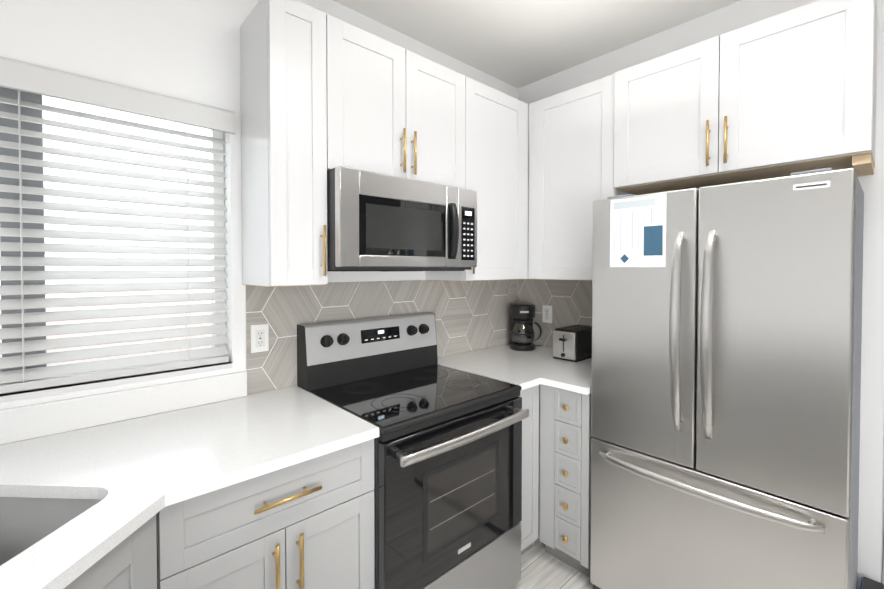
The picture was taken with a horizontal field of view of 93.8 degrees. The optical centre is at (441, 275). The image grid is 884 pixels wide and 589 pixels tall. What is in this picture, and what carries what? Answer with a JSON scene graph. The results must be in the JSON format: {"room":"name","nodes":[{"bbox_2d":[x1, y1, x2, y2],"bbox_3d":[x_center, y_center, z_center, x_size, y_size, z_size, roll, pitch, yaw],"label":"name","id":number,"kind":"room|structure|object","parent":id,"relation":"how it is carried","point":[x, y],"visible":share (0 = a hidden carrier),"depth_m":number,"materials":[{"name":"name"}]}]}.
{"room":"kitchen","nodes":[
{"label":"kitchen","id":0,"kind":"room"},
{"bbox_2d":[0,0,517,408],"bbox_3d":[-0.729,0.056,1.882,3.595,2.700,0.160,-1,1,-42],"label":"wall","id":1,"kind":"structure","parent":0,"point":[188,50],"depth_m":1.53,"materials":[{"name":"white paint"}]},
{"bbox_2d":[0,87,225,371],"bbox_3d":[-1.355,-0.144,1.337,1.186,1.006,0.045,-1,1,-42],"label":"window","id":2,"kind":"structure","parent":1,"relation":"in","point":[24,96],"depth_m":1.34,"materials":[{"name":"white glass"}]},
{"bbox_2d":[0,56,234,393],"bbox_3d":[-1.300,-0.144,1.276,1.214,1.004,0.085,-1,1,-42],"label":"window blinds","id":3,"kind":"object","parent":2,"relation":"attached to","point":[18,75],"visible":0.92,"depth_m":1.42,"materials":[{"name":"white plastic"}]},
{"bbox_2d":[0,363,231,402],"bbox_3d":[-1.312,0.370,1.299,1.186,0.018,0.087,-1,1,-42],"label":"window sill","id":4,"kind":"structure","parent":1,"relation":"attached to","point":[71,388],"depth_m":1.40,"materials":[{"name":"white"}]},
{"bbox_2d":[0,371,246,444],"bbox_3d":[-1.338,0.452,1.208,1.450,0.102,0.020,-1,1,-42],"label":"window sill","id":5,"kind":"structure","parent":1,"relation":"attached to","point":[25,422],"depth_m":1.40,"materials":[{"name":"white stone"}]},
{"bbox_2d":[240,0,327,286],"bbox_3d":[-0.617,-0.483,1.623,0.216,1.042,0.356,-1,1,-42],"label":"upper cabinet","id":6,"kind":"object","parent":1,"relation":"attached to","point":[283,80],"visible":1,"depth_m":1.53,"materials":[{"name":"white wood"}]},
{"bbox_2d":[245,279,517,394],"bbox_3d":[-0.138,0.256,2.308,1.808,0.455,0.007,-1,1,-42],"label":"tile backsplash","id":7,"kind":"structure","parent":1,"relation":"attached to","point":[471,316],"depth_m":2.10,"materials":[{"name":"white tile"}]},
{"bbox_2d":[251,324,268,352],"bbox_3d":[-0.761,0.263,1.729,0.072,0.116,0.010,-1,1,-42],"label":"electrical outlet","id":8,"kind":"object","parent":7,"relation":"attached to","point":[259,337],"visible":1,"depth_m":1.73,"materials":[{"name":"white plastic"}]},
{"bbox_2d":[326,14,464,188],"bbox_3d":[-0.256,-0.712,1.948,0.759,0.595,0.356,-1,1,-42],"label":"upper cabinet","id":9,"kind":"object","parent":1,"relation":"attached to","point":[395,110],"visible":0.81,"depth_m":1.79,"materials":[{"name":"white wood"}]},
{"bbox_2d":[327,166,476,271],"bbox_3d":[-0.226,-0.215,1.923,0.752,0.394,0.443,-1,1,-42],"label":"over-the-range microwave","id":10,"kind":"object","parent":9,"relation":"attached to","point":[381,222],"visible":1,"depth_m":1.71,"materials":[{"name":"grey metal"}]},
{"bbox_2d":[425,76,527,280],"bbox_3d":[0.339,-0.498,2.496,0.852,1.042,0.356,-1,1,-42],"label":"upper cabinet","id":11,"kind":"object","parent":1,"relation":"attached to","point":[496,150],"visible":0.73,"depth_m":2.28,"materials":[{"name":"white wood"}]},
{"bbox_2d":[333,0,740,87],"bbox_3d":[1.416,-1.302,0.875,5.435,0.050,4.505,-1,1,-42],"label":"ceiling","id":12,"kind":"structure","parent":0,"point":[518,43],"depth_m":2.15,"materials":[{"name":"white paint"}]},
{"bbox_2d":[510,538,883,588],"bbox_3d":[1.416,1.448,0.922,5.435,0.050,4.505,-1,1,-42],"label":"floor","id":13,"kind":"structure","parent":0,"point":[541,568],"depth_m":1.95,"materials":[{"name":"grey wood"}]},
{"bbox_2d":[64,514,156,588],"bbox_3d":[-1.127,0.985,0.694,1.060,0.884,1.076,-1,1,-42],"label":"base cabinet","id":14,"kind":"object","parent":13,"relation":"on","point":[129,562],"visible":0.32,"depth_m":0.89,"materials":[{"name":"grey wood"}]},
{"bbox_2d":[156,439,374,588],"bbox_3d":[-0.648,0.973,1.404,0.600,0.884,0.674,-1,1,-42],"label":"base cabinet","id":15,"kind":"object","parent":13,"relation":"on","point":[308,524],"visible":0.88,"depth_m":1.17,"materials":[{"name":"grey wood"}]},
{"bbox_2d":[297,312,528,588],"bbox_3d":[-0.118,0.813,1.823,0.746,1.189,0.747,-1,1,-42],"label":"range","id":16,"kind":"object","parent":13,"relation":"on","point":[448,478],"visible":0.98,"depth_m":1.66,"materials":[{"name":"grey metal"}]},
{"bbox_2d":[519,384,592,576],"bbox_3d":[0.519,0.957,2.320,0.857,0.884,0.895,-1,1,-42],"label":"base cabinet","id":17,"kind":"object","parent":13,"relation":"on","point":[557,437],"visible":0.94,"depth_m":1.95,"materials":[{"name":"grey wood"}]},
{"bbox_2d":[590,168,863,588],"bbox_3d":[1.130,0.537,1.697,0.716,1.745,0.806,-1,1,-42],"label":"refrigerator","id":18,"kind":"object","parent":13,"relation":"on","point":[726,376],"visible":1,"depth_m":1.43,"materials":[{"name":"grey metal"}]},
{"bbox_2d":[861,577,883,588],"bbox_3d":[1.586,1.305,1.526,0.315,0.214,0.066,-1,1,-42],"label":"caddy","id":19,"kind":"object","parent":13,"relation":"on","point":[867,583],"visible":0.91,"depth_m":1.60,"materials":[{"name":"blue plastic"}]},
{"bbox_3d":[-0.167,1.008,-0.654,0.659,0.884,2.205,-1,1,-42],"label":"base cabinet","id":20,"kind":"object","parent":13,"relation":"on","visible":0},
{"bbox_2d":[0,344,591,588],"bbox_3d":[0.433,0.634,0.619,3.271,0.242,3.283,-1,1,-42],"label":"countertop","id":21,"kind":"structure","parent":20,"relation":"on","point":[74,504],"depth_m":1.14,"materials":[{"name":"white stone"}]},
{"bbox_2d":[509,304,541,350],"bbox_3d":[0.539,0.332,2.715,0.231,0.290,0.213,-1,1,-42],"label":"coffee maker","id":22,"kind":"object","parent":21,"relation":"on","point":[521,330],"visible":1,"depth_m":2.63,"materials":[{"name":"black plastic"}]},
{"bbox_2d":[553,325,591,361],"bbox_3d":[0.778,0.394,2.424,0.287,0.176,0.155,-1,1,-42],"label":"toaster","id":23,"kind":"object","parent":21,"relation":"on","point":[572,343],"visible":0.96,"depth_m":2.34,"materials":[{"name":"black plastic"}]},
{"bbox_2d":[517,0,883,588],"bbox_3d":[1.193,0.049,2.325,0.160,2.700,1.778,-1,1,-42],"label":"wall","id":24,"kind":"structure","parent":0,"point":[731,17],"depth_m":1.66,"materials":[{"name":"white paint"}]},
{"bbox_2d":[518,279,591,347],"bbox_3d":[0.836,0.251,2.592,0.007,0.455,0.883,-1,1,-42],"label":"tile backsplash","id":25,"kind":"structure","parent":24,"relation":"attached to","point":[569,302],"depth_m":2.69,"materials":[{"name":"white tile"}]},
{"bbox_2d":[542,305,551,322],"bbox_3d":[0.696,0.257,2.734,0.010,0.116,0.072,-1,1,-42],"label":"electrical outlet","id":26,"kind":"object","parent":25,"relation":"attached to","point":[546,313],"visible":1,"depth_m":2.73,"materials":[{"name":"white plastic"}]},
{"bbox_2d":[528,74,634,280],"bbox_3d":[0.802,-0.496,2.385,0.320,1.042,0.542,-1,1,-42],"label":"upper cabinet","id":27,"kind":"object","parent":24,"relation":"attached to","point":[570,156],"visible":0.73,"depth_m":2.27,"materials":[{"name":"white wood"}]},
{"bbox_2d":[614,0,877,194],"bbox_3d":[1.270,-0.703,1.833,0.368,0.610,0.898,-1,1,-42],"label":"upper cabinet","id":28,"kind":"object","parent":24,"relation":"attached to","point":[787,93],"visible":1,"depth_m":1.65,"materials":[{"name":"white wood"}]},
{"bbox_2d":[881,450,883,582],"bbox_3d":[2.477,0.048,2.402,1.840,2.700,0.160,-1,1,-42],"label":"wall","id":29,"kind":"structure","parent":0,"point":[882,518],"depth_m":1.87,"materials":[{"name":"white paint"}]},
{"bbox_2d":[882,544,883,583],"bbox_3d":[2.477,1.354,2.305,1.678,0.090,0.012,-1,1,-42],"label":"baseboard return","id":30,"kind":"object","parent":29,"relation":"attached to","point":[883,567],"depth_m":1.85,"materials":[{"name":"white"}]},
{"label":"outside","id":31,"kind":"structure","parent":0,"visible":0},
{"bbox_2d":[0,95,211,365],"bbox_3d":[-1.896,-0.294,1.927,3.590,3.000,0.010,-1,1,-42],"label":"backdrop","id":32,"kind":"structure","parent":31,"point":[95,124],"depth_m":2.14,"materials":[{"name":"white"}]}
]}

